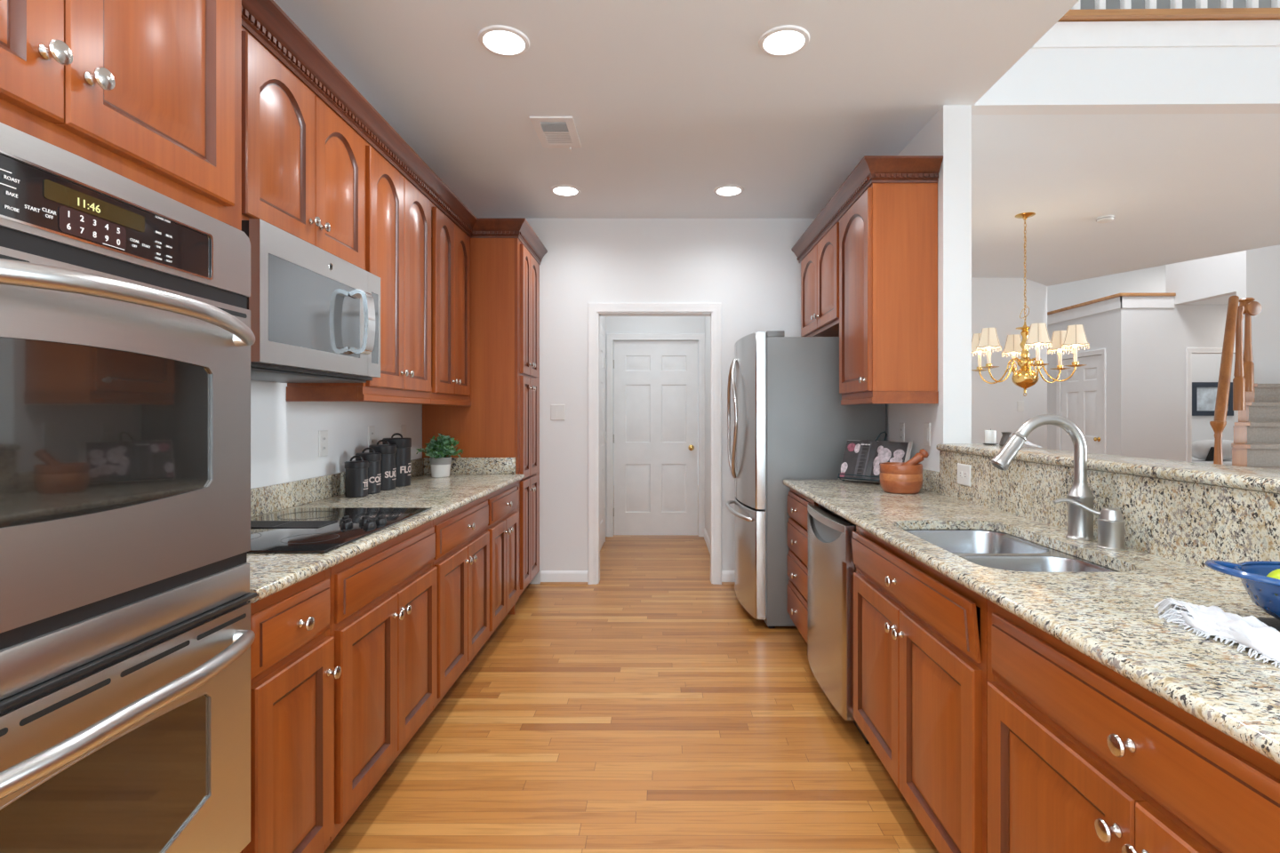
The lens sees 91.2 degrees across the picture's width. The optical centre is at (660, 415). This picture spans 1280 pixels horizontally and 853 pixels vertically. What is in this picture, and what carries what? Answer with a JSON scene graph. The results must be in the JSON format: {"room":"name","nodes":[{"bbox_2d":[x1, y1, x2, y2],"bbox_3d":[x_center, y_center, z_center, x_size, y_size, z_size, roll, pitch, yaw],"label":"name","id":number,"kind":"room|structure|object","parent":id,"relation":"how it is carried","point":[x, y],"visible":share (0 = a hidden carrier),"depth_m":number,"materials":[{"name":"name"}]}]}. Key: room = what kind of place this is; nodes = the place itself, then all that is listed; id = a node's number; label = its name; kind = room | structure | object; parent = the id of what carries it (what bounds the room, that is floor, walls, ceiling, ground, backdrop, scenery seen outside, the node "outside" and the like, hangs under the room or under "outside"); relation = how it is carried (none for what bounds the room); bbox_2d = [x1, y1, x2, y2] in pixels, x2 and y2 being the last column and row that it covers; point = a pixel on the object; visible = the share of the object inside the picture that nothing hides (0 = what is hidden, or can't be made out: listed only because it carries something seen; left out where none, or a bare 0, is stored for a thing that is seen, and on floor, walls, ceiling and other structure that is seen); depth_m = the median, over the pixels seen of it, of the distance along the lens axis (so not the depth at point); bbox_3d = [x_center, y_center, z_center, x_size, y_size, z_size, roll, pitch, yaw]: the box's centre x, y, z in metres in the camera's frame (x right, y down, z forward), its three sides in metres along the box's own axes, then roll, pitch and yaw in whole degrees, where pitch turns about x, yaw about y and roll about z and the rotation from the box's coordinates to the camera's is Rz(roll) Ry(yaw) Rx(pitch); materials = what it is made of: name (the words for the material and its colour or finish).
{"room":"kitchen","nodes":[
{"label":"kitchen","id":0,"kind":"room"},
{"bbox_2d":[250,380,422,488],"bbox_3d":[-1.580,-0.103,0.610,0.120,2.743,8.420,0,0,0],"label":"wall","id":1,"kind":"structure","parent":0,"point":[284,435],"depth_m":2.71,"materials":[{"name":"white paint"}]},
{"bbox_2d":[241,25,364,270],"bbox_3d":[-1.339,-0.847,2.167,0.361,0.570,0.752,0,0,0],"label":"upper cabinet","id":2,"kind":"object","parent":1,"relation":"attached to","point":[303,164],"visible":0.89,"depth_m":2.05,"materials":[{"name":"brown wood"}]},
{"bbox_2d":[241,218,380,383],"bbox_3d":[-1.280,-0.335,2.112,0.472,0.418,0.748,0,0,0],"label":"microwave","id":3,"kind":"object","parent":2,"relation":"attached to","point":[316,314],"visible":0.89,"depth_m":2.00,"materials":[{"name":"silver metal"}]},
{"bbox_2d":[318,430,327,456],"bbox_3d":[-1.516,0.128,2.816,0.007,0.118,0.073,0,0,0],"label":"power outlet","id":4,"kind":"object","parent":1,"relation":"attached to","point":[323,435],"visible":1,"depth_m":2.81,"materials":[{"name":"white plastic"}]},
{"bbox_2d":[250,458,423,517],"bbox_3d":[-1.509,0.324,2.652,0.020,0.102,2.609,0,0,0],"label":"backsplash","id":5,"kind":"structure","parent":1,"relation":"attached to","point":[265,500],"depth_m":2.60,"materials":[{"name":"stone"}]},
{"bbox_2d":[286,138,431,404],"bbox_3d":[-1.339,-0.594,2.906,0.361,1.077,0.734,0,0,0],"label":"upper cabinet","id":6,"kind":"object","parent":1,"relation":"attached to","point":[397,215],"visible":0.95,"depth_m":2.84,"materials":[{"name":"brown wood"}]},
{"bbox_2d":[368,426,375,447],"bbox_3d":[-1.516,0.118,3.285,0.007,0.118,0.073,0,0,0],"label":"power outlet","id":7,"kind":"object","parent":1,"relation":"attached to","point":[371,429],"visible":0.97,"depth_m":3.27,"materials":[{"name":"white plastic"}]},
{"bbox_2d":[429,200,471,406],"bbox_3d":[-1.339,-0.594,3.626,0.361,1.077,0.698,0,0,0],"label":"upper cabinet","id":8,"kind":"object","parent":1,"relation":"attached to","point":[450,244],"visible":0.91,"depth_m":3.55,"materials":[{"name":"brown wood"}]},
{"bbox_2d":[424,457,515,474],"bbox_3d":[-1.209,0.322,3.968,0.578,0.104,0.022,0,0,0],"label":"backsplash","id":9,"kind":"structure","parent":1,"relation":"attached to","point":[460,466],"depth_m":3.96,"materials":[{"name":"stone"}]},
{"bbox_2d":[324,485,939,852],"bbox_3d":[4.200,1.328,3.550,11.800,0.120,15.500,0,0,0],"label":"floor","id":10,"kind":"structure","parent":0,"point":[643,708],"depth_m":2.39,"materials":[{"name":"brown wood"}]},
{"bbox_2d":[0,0,241,852],"bbox_3d":[-1.182,0.068,0.930,0.670,2.400,0.830,0,0,0],"label":"tall cabinet","id":11,"kind":"object","parent":10,"relation":"on","point":[148,92],"visible":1,"depth_m":1.06,"materials":[{"name":"brown wood"}]},
{"bbox_2d":[0,122,256,852],"bbox_3d":[-1.107,0.261,0.941,0.687,1.295,0.771,0,0,0],"label":"double wall oven","id":12,"kind":"object","parent":11,"relation":"in","point":[126,335],"visible":1,"depth_m":1.00,"materials":[{"name":"silver metal"}]},
{"bbox_2d":[241,0,547,264],"bbox_3d":[-1.024,-1.177,2.607,0.369,0.107,4.175,0,0,0],"label":"crown molding","id":13,"kind":"structure","parent":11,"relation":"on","point":[264,20],"depth_m":2.45,"materials":[{"name":"brown wood"}]},
{"bbox_2d":[241,568,341,852],"bbox_3d":[-1.179,0.837,1.528,0.663,0.862,0.360,0,0,0],"label":"base cabinet","id":14,"kind":"object","parent":10,"relation":"on","point":[293,674],"visible":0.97,"depth_m":1.51,"materials":[{"name":"brown wood"}]},
{"bbox_2d":[323,520,437,852],"bbox_3d":[-1.179,0.837,2.093,0.662,0.862,0.770,0,0,0],"label":"base cabinet","id":15,"kind":"object","parent":10,"relation":"on","point":[384,597],"visible":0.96,"depth_m":1.96,"materials":[{"name":"brown wood"}]},
{"bbox_2d":[247,473,524,603],"bbox_3d":[-1.192,0.390,2.663,0.654,0.030,2.629,0,0,0],"label":"countertop","id":16,"kind":"structure","parent":15,"relation":"on","point":[270,574],"depth_m":2.44,"materials":[{"name":"stone"}]},
{"bbox_2d":[247,507,431,553],"bbox_3d":[-1.171,0.357,2.083,0.532,0.036,0.785,0,0,0],"label":"cooktop","id":17,"kind":"object","parent":16,"relation":"in","point":[299,530],"visible":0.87,"depth_m":2.03,"materials":[{"name":"black glass"}]},
{"bbox_2d":[250,520,337,527],"bbox_3d":[-1.260,0.364,2.089,0.304,0.003,0.122,0,0,0],"label":"vent grille","id":18,"kind":"object","parent":17,"relation":"attached to","point":[253,524],"depth_m":2.10,"materials":[{"name":"black metal"}]},
{"bbox_2d":[344,456,368,497],"bbox_3d":[-1.398,0.280,2.880,0.099,0.188,0.099,0,0,0],"label":"canister","id":19,"kind":"object","parent":16,"relation":"on","point":[356,471],"visible":1,"depth_m":2.84,"materials":[{"name":"black metal"}]},
{"bbox_2d":[355,448,381,494],"bbox_3d":[-1.402,0.265,3.005,0.112,0.218,0.112,0,0,0],"label":"canister","id":20,"kind":"object","parent":16,"relation":"on","point":[374,459],"visible":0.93,"depth_m":2.97,"materials":[{"name":"black metal"}]},
{"bbox_2d":[368,440,396,490],"bbox_3d":[-1.400,0.249,3.155,0.126,0.250,0.126,0,0,0],"label":"canister","id":21,"kind":"object","parent":16,"relation":"on","point":[388,462],"visible":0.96,"depth_m":3.11,"materials":[{"name":"black metal"}]},
{"bbox_2d":[382,432,411,487],"bbox_3d":[-1.400,0.235,3.325,0.142,0.278,0.142,0,0,0],"label":"canister","id":22,"kind":"object","parent":16,"relation":"on","point":[404,444],"visible":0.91,"depth_m":3.28,"materials":[{"name":"black metal"}]},
{"bbox_2d":[416,433,463,477],"bbox_3d":[-1.339,0.243,3.782,0.262,0.262,0.252,0,0,24],"label":"potted plant","id":23,"kind":"object","parent":16,"relation":"on","point":[440,464],"visible":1,"depth_m":3.76,"materials":[{"name":"green plant"}]},
{"bbox_2d":[414,496,489,735],"bbox_3d":[-1.179,0.837,2.861,0.663,0.862,0.765,0,0,0],"label":"base cabinet","id":24,"kind":"object","parent":10,"relation":"on","point":[461,561],"visible":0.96,"depth_m":2.79,"materials":[{"name":"brown wood"}]},
{"bbox_2d":[422,238,539,615],"bbox_3d":[-1.188,0.068,4.338,0.659,2.400,0.717,0,0,0],"label":"pantry cabinet","id":25,"kind":"object","parent":10,"relation":"on","point":[502,418],"visible":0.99,"depth_m":3.98,"materials":[{"name":"brown wood"}]},
{"bbox_2d":[473,480,519,657],"bbox_3d":[-1.179,0.837,3.609,0.663,0.862,0.732,0,0,0],"label":"base cabinet","id":26,"kind":"object","parent":10,"relation":"on","point":[503,526],"visible":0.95,"depth_m":3.52,"materials":[{"name":"brown wood"}]},
{"bbox_2d":[787,488,818,643],"bbox_3d":[1.017,0.837,3.330,0.650,0.862,0.570,0,0,0],"label":"base cabinet","id":27,"kind":"object","parent":10,"relation":"on","point":[797,502],"visible":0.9,"depth_m":3.32,"materials":[{"name":"brown wood"}]},
{"bbox_2d":[725,330,885,628],"bbox_3d":[0.880,0.386,4.145,0.890,1.765,0.910,0,0,0],"label":"refrigerator","id":28,"kind":"object","parent":10,"relation":"on","point":[791,422],"visible":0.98,"depth_m":3.69,"materials":[{"name":"grey metal"}]},
{"bbox_2d":[807,503,869,743],"bbox_3d":[1.004,0.841,2.717,0.652,0.845,0.626,0,0,0],"label":"dishwasher","id":29,"kind":"object","parent":10,"relation":"on","point":[831,568],"visible":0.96,"depth_m":2.56,"materials":[{"name":"silver metal"}]},
{"bbox_2d":[851,525,987,852],"bbox_3d":[1.013,0.837,1.912,0.658,0.862,0.960,0,0,0],"label":"base cabinet","id":30,"kind":"object","parent":10,"relation":"on","point":[920,660],"visible":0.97,"depth_m":1.71,"materials":[{"name":"brown wood"}]},
{"bbox_2d":[782,480,1279,765],"bbox_3d":[1.024,0.390,1.893,0.638,0.030,3.485,0,0,0],"label":"countertop","id":31,"kind":"structure","parent":30,"relation":"on","point":[1112,619],"depth_m":1.29,"materials":[{"name":"stone"}]},
{"bbox_2d":[837,431,887,481],"bbox_3d":[1.116,0.231,3.379,0.270,0.282,0.284,0,0,0],"label":"book stand","id":32,"kind":"object","parent":31,"relation":"on","point":[884,431],"visible":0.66,"depth_m":3.42,"materials":[{"name":"black metal"}]},
{"bbox_2d":[838,440,912,482],"bbox_3d":[1.160,0.248,3.406,0.137,0.228,0.404,0,0,-43],"label":"cookbook","id":33,"kind":"object","parent":32,"relation":"on","point":[860,458],"visible":0.8,"depth_m":3.43,"materials":[{"name":"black paper"}]},
{"bbox_2d":[878,448,891,463],"bbox_3d":[1.203,0.219,3.376,0.073,0.082,0.036,0,0,39],"label":"picture","id":34,"kind":"object","parent":33,"relation":"attached to","point":[884,454],"depth_m":3.37},
{"bbox_2d":[893,449,904,458],"bbox_3d":[1.266,0.210,3.334,0.024,0.054,0.060,0,0,-43],"label":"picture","id":35,"kind":"object","parent":33,"relation":"on","point":[897,453],"depth_m":3.33},
{"bbox_2d":[880,462,922,494],"bbox_3d":[1.165,0.305,3.040,0.197,0.138,0.197,0,0,0],"label":"mortar","id":36,"kind":"object","parent":31,"relation":"on","point":[896,478],"visible":0.98,"depth_m":2.96,"materials":[{"name":"brown wood"}]},
{"bbox_2d":[901,448,928,465],"bbox_3d":[1.223,0.235,3.050,0.158,0.139,0.060,0,0,0],"label":"pestle","id":37,"kind":"object","parent":36,"relation":"in","point":[919,457],"visible":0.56,"depth_m":3.03,"materials":[{"name":"brown wood"}]},
{"bbox_2d":[903,528,1119,641],"bbox_3d":[0.989,0.501,1.859,0.437,0.190,0.765,0,0,0],"label":"sink","id":38,"kind":"object","parent":31,"relation":"in","point":[999,550],"visible":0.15,"depth_m":1.91,"materials":[{"name":"metal"}]},
{"bbox_2d":[991,414,1095,541],"bbox_3d":[1.157,0.186,1.900,0.306,0.378,0.077,0,0,0],"label":"faucet","id":39,"kind":"object","parent":31,"relation":"on","point":[1080,522],"visible":0.99,"depth_m":1.89,"materials":[{"name":"silver metal"}]},
{"bbox_2d":[1052,498,1126,551],"bbox_3d":[1.218,0.308,1.782,0.173,0.133,0.067,0,0,19],"label":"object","id":40,"kind":"object","parent":31,"relation":"on","point":[1111,523],"visible":1,"depth_m":1.75,"materials":[{"name":"silver metal"}]},
{"bbox_2d":[1153,598,1279,668],"bbox_3d":[0.968,0.353,0.976,0.129,0.042,0.510,0,0,0],"label":"towel","id":41,"kind":"object","parent":31,"relation":"on","point":[1249,632],"visible":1,"depth_m":1.06,"materials":[{"name":"white fabric"}]},
{"bbox_2d":[1256,617,1279,631],"bbox_3d":[1.163,0.373,1.005,0.255,0.002,0.290,0,0,0],"label":"mat","id":42,"kind":"object","parent":31,"relation":"on","point":[1273,622],"visible":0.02,"depth_m":1.12,"materials":[{"name":"grey fabric"}]},
{"bbox_2d":[1204,560,1279,620],"bbox_3d":[1.146,0.318,1.082,0.328,0.107,0.231,0,0,0],"label":"colander","id":43,"kind":"object","parent":42,"relation":"on","point":[1261,589],"visible":0.99,"depth_m":1.10,"materials":[{"name":"blue ceramic"}]},
{"bbox_2d":[987,600,1279,852],"bbox_3d":[1.017,0.837,0.966,0.650,0.862,0.932,0,0,0],"label":"base cabinet","id":44,"kind":"object","parent":10,"relation":"on","point":[1083,757],"visible":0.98,"depth_m":1.04,"materials":[{"name":"brown wood"}]},
{"bbox_2d":[1192,456,1231,465],"bbox_3d":[8.350,0.968,9.475,2.100,0.600,1.250,0,0,0],"label":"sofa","id":45,"kind":"object","parent":10,"relation":"on","point":[1225,462],"visible":0.02,"depth_m":8.97,"materials":[{"name":"fabric"}]},
{"bbox_2d":[1192,440,1233,460],"bbox_3d":[8.100,0.511,9.150,0.720,0.300,0.320,0,0,0],"label":"pillow","id":46,"kind":"object","parent":45,"relation":"on","point":[1200,449],"visible":0.56,"depth_m":9.04,"materials":[{"name":"fabric"}]},
{"bbox_2d":[1231,384,1279,470],"bbox_3d":[6.765,0.482,5.405,6.370,1.572,2.830,0,0,0],"label":"staircase","id":47,"kind":"structure","parent":10,"relation":"on","point":[1256,444],"depth_m":5.56,"materials":[{"name":"beige carpet"}]},
{"bbox_2d":[1209,296,1261,464],"bbox_3d":[4.866,-0.220,5.335,1.435,1.697,0.164,0,0,-38],"label":"stair railing","id":48,"kind":"object","parent":47,"relation":"attached to","point":[1244,372],"visible":0.92,"depth_m":5.46,"materials":[{"name":"brown wood"}]},
{"bbox_2d":[605,316,704,536],"bbox_3d":[-0.060,-0.103,6.582,1.280,2.743,0.115,0,0,0],"label":"wall","id":49,"kind":"structure","parent":0,"point":[613,324],"depth_m":6.53,"materials":[{"name":"white paint"}]},
{"bbox_2d":[613,341,697,535],"bbox_3d":[-0.058,0.240,6.550,0.890,2.035,0.100,0,0,0],"label":"door","id":50,"kind":"structure","parent":49,"relation":"in","point":[655,436],"depth_m":6.57,"materials":[{"name":"white paint"}]},
{"bbox_2d":[606,333,704,536],"bbox_3d":[-0.052,0.210,6.516,1.025,2.115,0.018,0,0,0],"label":"trim","id":51,"kind":"structure","parent":49,"relation":"attached to","point":[610,337],"depth_m":6.51,"materials":[{"name":"white paint"}]},
{"bbox_2d":[600,316,710,539],"bbox_3d":[-0.060,-0.103,5.673,1.280,2.743,1.705,0,0,0],"label":"wall","id":52,"kind":"structure","parent":0,"point":[602,318],"depth_m":6.21,"materials":[{"name":"white paint"}]},
{"bbox_2d":[600,332,605,550],"bbox_3d":[-0.562,0.245,5.793,0.026,2.025,0.865,0,0,0],"label":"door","id":53,"kind":"structure","parent":52,"relation":"in","point":[602,339],"depth_m":6.01,"materials":[{"name":"white paint"}]},
{"bbox_2d":[600,324,605,542],"bbox_3d":[-0.566,0.213,5.785,0.018,2.110,1.000,0,0,0],"label":"trim","id":54,"kind":"structure","parent":52,"relation":"attached to","point":[602,331],"depth_m":6.26,"materials":[{"name":"white paint"}]},
{"bbox_2d":[525,218,815,583],"bbox_3d":[-0.087,-0.103,4.760,2.865,2.743,0.120,0,0,0],"label":"wall","id":55,"kind":"structure","parent":0,"point":[749,267],"depth_m":4.70,"materials":[{"name":"white paint"}]},
{"bbox_2d":[550,404,565,420],"bbox_3d":[-0.773,-0.020,4.696,0.108,0.120,0.007,0,0,0],"label":"light switch","id":56,"kind":"object","parent":55,"relation":"attached to","point":[557,412],"visible":1,"depth_m":4.69,"materials":[{"name":"white plastic"}]},
{"bbox_2d":[540,582,587,584],"bbox_3d":[-0.723,1.259,4.678,0.354,0.018,0.018,0,0,0],"label":"trim","id":57,"kind":"structure","parent":55,"relation":"attached to","point":[541,583],"depth_m":4.67,"materials":[{"name":"brown wood"}]},
{"bbox_2d":[540,570,588,583],"bbox_3d":[-0.723,1.218,4.694,0.354,0.100,0.013,0,0,0],"label":"baseboard","id":58,"kind":"structure","parent":55,"relation":"attached to","point":[546,576],"depth_m":4.69,"materials":[{"name":"white paint"}]},
{"bbox_2d":[588,303,721,584],"bbox_3d":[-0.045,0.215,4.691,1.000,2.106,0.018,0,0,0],"label":"trim","id":59,"kind":"structure","parent":55,"relation":"attached to","point":[716,308],"depth_m":4.69,"materials":[{"name":"white paint"}]},
{"bbox_2d":[721,570,734,582],"bbox_3d":[0.893,1.218,4.694,0.874,0.100,0.013,0,0,0],"label":"baseboard","id":60,"kind":"structure","parent":55,"relation":"attached to","point":[727,576],"depth_m":4.69,"materials":[{"name":"white paint"}]},
{"bbox_2d":[273,0,1279,286],"bbox_3d":[2.055,-1.629,1.785,7.390,0.307,10.770,0,0,0],"label":"ceiling","id":61,"kind":"structure","parent":0,"point":[670,103],"depth_m":3.17,"materials":[{"name":"paint"}]},
{"bbox_2d":[477,24,529,56],"bbox_3d":[-0.618,-1.470,2.470,0.200,0.009,0.200,0,0,0],"label":"recessed light","id":62,"kind":"object","parent":61,"relation":"in","point":[500,40],"visible":1,"depth_m":2.46,"materials":[{"name":"white paint"}]},
{"bbox_2d":[529,116,581,151],"bbox_3d":[-0.542,-1.464,3.272,0.211,0.022,0.355,0,0,0],"label":"ceiling vent","id":63,"kind":"object","parent":61,"relation":"in","point":[552,132],"visible":1,"depth_m":3.24,"materials":[{"name":"white paint"}]},
{"bbox_2d":[550,184,581,196],"bbox_3d":[-0.625,-1.470,4.110,0.200,0.009,0.200,0,0,0],"label":"recessed light","id":64,"kind":"object","parent":61,"relation":"in","point":[564,190],"visible":1,"depth_m":4.11,"materials":[{"name":"white paint"}]},
{"bbox_2d":[713,184,743,196],"bbox_3d":[0.445,-1.470,4.110,0.200,0.009,0.200,0,0,0],"label":"recessed light","id":65,"kind":"object","parent":61,"relation":"in","point":[724,190],"visible":1,"depth_m":4.11,"materials":[{"name":"white paint"}]},
{"bbox_2d":[758,24,809,56],"bbox_3d":[0.485,-1.470,2.470,0.200,0.009,0.200,0,0,0],"label":"recessed light","id":66,"kind":"object","parent":61,"relation":"in","point":[786,40],"visible":1,"depth_m":2.46,"materials":[{"name":"white paint"}]},
{"bbox_2d":[971,212,1089,396],"bbox_3d":[2.685,-0.809,4.620,0.786,1.332,0.775,0,0,0],"label":"chandelier","id":67,"kind":"object","parent":61,"relation":"hanging from","point":[1075,336],"visible":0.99,"depth_m":4.56,"materials":[{"name":"gold metal"}]},
{"bbox_2d":[1096,215,1114,223],"bbox_3d":[3.320,-1.458,4.680,0.116,0.033,0.116,0,0,0],"label":"smoke detector","id":68,"kind":"object","parent":61,"relation":"attached to","point":[1107,219],"visible":1,"depth_m":4.65,"materials":[{"name":"white plastic"}]},
{"bbox_2d":[885,105,971,471],"bbox_3d":[1.413,-0.103,4.862,0.135,2.743,3.755,0,0,0],"label":"wall","id":69,"kind":"structure","parent":0,"point":[948,134],"depth_m":2.98,"materials":[{"name":"white paint"}]},
{"bbox_2d":[800,220,839,336],"bbox_3d":[1.159,-0.832,4.067,0.367,0.600,1.022,0,0,0],"label":"upper cabinet","id":70,"kind":"object","parent":69,"relation":"attached to","point":[820,268],"visible":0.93,"depth_m":3.97,"materials":[{"name":"brown wood"}]},
{"bbox_2d":[791,155,943,263],"bbox_3d":[1.153,-1.177,3.807,0.374,0.107,1.666,0,0,0],"label":"crown molding","id":71,"kind":"structure","parent":70,"relation":"on","point":[871,169],"depth_m":3.04,"materials":[{"name":"brown wood"}]},
{"bbox_2d":[839,183,938,405],"bbox_3d":[1.159,-0.594,3.292,0.367,1.077,0.522,0,0,0],"label":"upper cabinet","id":72,"kind":"object","parent":69,"relation":"attached to","point":[888,237],"visible":1,"depth_m":3.04,"materials":[{"name":"brown wood"}]},
{"bbox_2d":[898,423,904,441],"bbox_3d":[1.341,0.103,3.490,0.007,0.118,0.073,0,0,0],"label":"power outlet","id":73,"kind":"object","parent":69,"relation":"attached to","point":[901,426],"visible":0.97,"depth_m":3.48,"materials":[{"name":"white plastic"}]},
{"bbox_2d":[923,423,930,446],"bbox_3d":[1.341,0.098,3.160,0.007,0.118,0.073,0,0,0],"label":"light switch","id":74,"kind":"object","parent":69,"relation":"attached to","point":[926,426],"visible":1,"depth_m":3.15,"materials":[{"name":"white plastic"}]},
{"bbox_2d":[920,468,939,493],"bbox_3d":[1.335,0.325,3.304,0.020,0.100,0.651,0,0,0],"label":"backsplash","id":75,"kind":"structure","parent":69,"relation":"attached to","point":[931,479],"depth_m":3.07,"materials":[{"name":"stone"}]},
{"bbox_2d":[939,450,1279,578],"bbox_3d":[1.334,0.272,1.564,0.018,0.204,2.828,0,0,0],"label":"backsplash","id":76,"kind":"structure","parent":69,"relation":"attached to","point":[1192,524],"depth_m":1.70,"materials":[{"name":"stone"}]},
{"bbox_2d":[957,463,970,487],"bbox_3d":[1.321,0.261,2.735,0.007,0.092,0.118,0,0,0],"label":"power outlet","id":77,"kind":"object","parent":76,"relation":"attached to","point":[964,471],"visible":1,"depth_m":2.73,"materials":[{"name":"white plastic"}]},
{"bbox_2d":[971,278,1047,449],"bbox_3d":[2.970,-0.103,6.839,2.964,2.743,0.453,0,0,-8],"label":"wall","id":78,"kind":"structure","parent":0,"point":[997,303],"depth_m":6.74,"materials":[{"name":"beige paint"}]},
{"bbox_2d":[1047,308,1173,460],"bbox_3d":[6.055,-0.103,9.500,0.650,2.743,3.400,0,0,0],"label":"wall","id":79,"kind":"structure","parent":0,"point":[1138,343],"depth_m":7.80,"materials":[{"name":"beige paint"}]},
{"bbox_2d":[1056,348,1105,454],"bbox_3d":[5.721,0.205,8.560,0.018,2.125,0.990,0,0,0],"label":"trim","id":80,"kind":"structure","parent":79,"relation":"attached to","point":[1102,351],"depth_m":8.30,"materials":[{"name":"white paint"}]},
{"bbox_2d":[1061,354,1102,454],"bbox_3d":[5.725,0.238,8.560,0.100,2.040,0.840,0,0,0],"label":"door","id":81,"kind":"structure","parent":79,"relation":"in","point":[1082,393],"depth_m":8.50,"materials":[{"name":"white paint"}]},
{"bbox_2d":[1047,296,1174,325],"bbox_3d":[6.048,-1.403,9.443,0.665,0.142,3.315,0,0,0],"label":"trim","id":82,"kind":"structure","parent":79,"relation":"attached to","point":[1119,302],"depth_m":7.92,"materials":[{"name":"white paint"}]},
{"bbox_2d":[1047,292,1175,315],"bbox_3d":[6.035,-1.495,9.430,0.690,0.040,3.340,0,0,0],"label":"trim","id":83,"kind":"structure","parent":79,"relation":"attached to","point":[1121,294],"depth_m":7.79,"materials":[{"name":"brown wood"}]},
{"bbox_2d":[971,47,1279,114],"bbox_3d":[3.619,-1.671,3.005,4.264,0.392,0.110,0,0,1],"label":"wall","id":84,"kind":"structure","parent":0,"point":[1164,80],"depth_m":2.98,"materials":[{"name":"white paint"}]},
{"bbox_2d":[1030,20,1279,48],"bbox_3d":[3.635,-1.803,2.954,4.231,0.118,0.018,0,0,1],"label":"trim","id":85,"kind":"structure","parent":84,"relation":"attached to","point":[1182,33],"depth_m":2.96,"materials":[{"name":"white paint"}]},
{"bbox_2d":[1057,0,1279,22],"bbox_3d":[3.625,-2.345,2.975,4.252,0.954,0.150,0,0,1],"label":"balcony railing","id":86,"kind":"object","parent":84,"relation":"on","point":[1202,12],"visible":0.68,"depth_m":2.94,"materials":[{"name":"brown wood"}]},
{"bbox_2d":[1047,264,1236,442],"bbox_3d":[7.925,-1.332,10.260,4.150,5.200,0.120,0,0,0],"label":"wall","id":87,"kind":"structure","parent":0,"point":[1205,367],"depth_m":10.20,"materials":[{"name":"white paint"}]},
{"bbox_2d":[1192,382,1233,415],"bbox_3d":[8.960,-0.260,10.185,0.680,0.545,0.030,0,0,0],"label":"picture frame","id":88,"kind":"object","parent":87,"relation":"attached to","point":[1204,394],"visible":0.68,"depth_m":10.17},
{"bbox_2d":[1197,387,1228,410],"bbox_3d":[8.960,-0.260,10.194,0.530,0.395,0.011,0,0,0],"label":"print","id":89,"kind":"object","parent":88,"relation":"attached to","point":[1206,396],"depth_m":10.19},
{"bbox_2d":[1080,0,1271,9],"bbox_3d":[3.619,-2.857,4.360,4.263,2.150,0.120,0,0,0],"label":"wall","id":90,"kind":"structure","parent":0,"point":[1084,4],"depth_m":4.30,"materials":[{"name":"grey paint"}]},
{"bbox_2d":[1165,264,1235,461],"bbox_3d":[8.190,-1.332,7.860,3.620,5.200,0.120,0,0,0],"label":"wall","id":91,"kind":"structure","parent":0,"point":[1194,325],"depth_m":7.80,"materials":[{"name":"beige paint"}]},
{"bbox_2d":[1185,347,1235,462],"bbox_3d":[6.990,0.215,7.791,0.910,2.105,0.018,0,0,0],"label":"trim","id":92,"kind":"structure","parent":91,"relation":"attached to","point":[1188,350],"depth_m":7.79,"materials":[{"name":"white paint"}]},
{"bbox_2d":[1173,252,1236,304],"bbox_3d":[6.440,-2.652,7.375,0.120,2.560,0.850,0,0,0],"label":"wall","id":93,"kind":"structure","parent":0,"point":[1215,276],"depth_m":7.35,"materials":[{"name":"beige paint"}]},
{"bbox_2d":[1184,293,1236,304],"bbox_3d":[8.250,-1.432,7.375,3.500,0.120,0.850,0,0,0],"label":"ceiling","id":94,"kind":"structure","parent":0,"point":[1220,300],"depth_m":7.59,"materials":[{"name":"paint"}]},
{"bbox_2d":[1236,244,1279,422],"bbox_3d":[8.190,-1.332,6.890,3.620,5.200,0.120,0,0,0],"label":"wall","id":95,"kind":"structure","parent":0,"point":[1258,270],"depth_m":6.83,"materials":[{"name":"beige paint"}]},
{"bbox_3d":[1.405,0.721,1.565,0.120,1.095,2.830,0,0,0],"label":"wall","id":96,"kind":"structure","parent":0,"visible":0},
{"bbox_2d":[936,443,1279,494],"bbox_3d":[1.435,0.153,1.566,0.250,0.032,2.832,0,0,0],"label":"bar","id":97,"kind":"object","parent":96,"relation":"on","point":[1265,480],"visible":0.94,"depth_m":1.72,"materials":[{"name":"stone"}]},
{"bbox_2d":[983,429,998,444],"bbox_3d":[1.525,0.101,2.900,0.064,0.072,0.064,0,0,0],"label":"candle","id":98,"kind":"object","parent":97,"relation":"on","point":[990,436],"visible":0.98,"depth_m":2.88,"materials":[{"name":"white wax"}]},
{"bbox_2d":[999,432,1011,446],"bbox_3d":[1.525,0.106,2.765,0.060,0.060,0.060,0,0,0],"label":"vase","id":99,"kind":"object","parent":97,"relation":"on","point":[1006,436],"visible":0.74,"depth_m":2.75,"materials":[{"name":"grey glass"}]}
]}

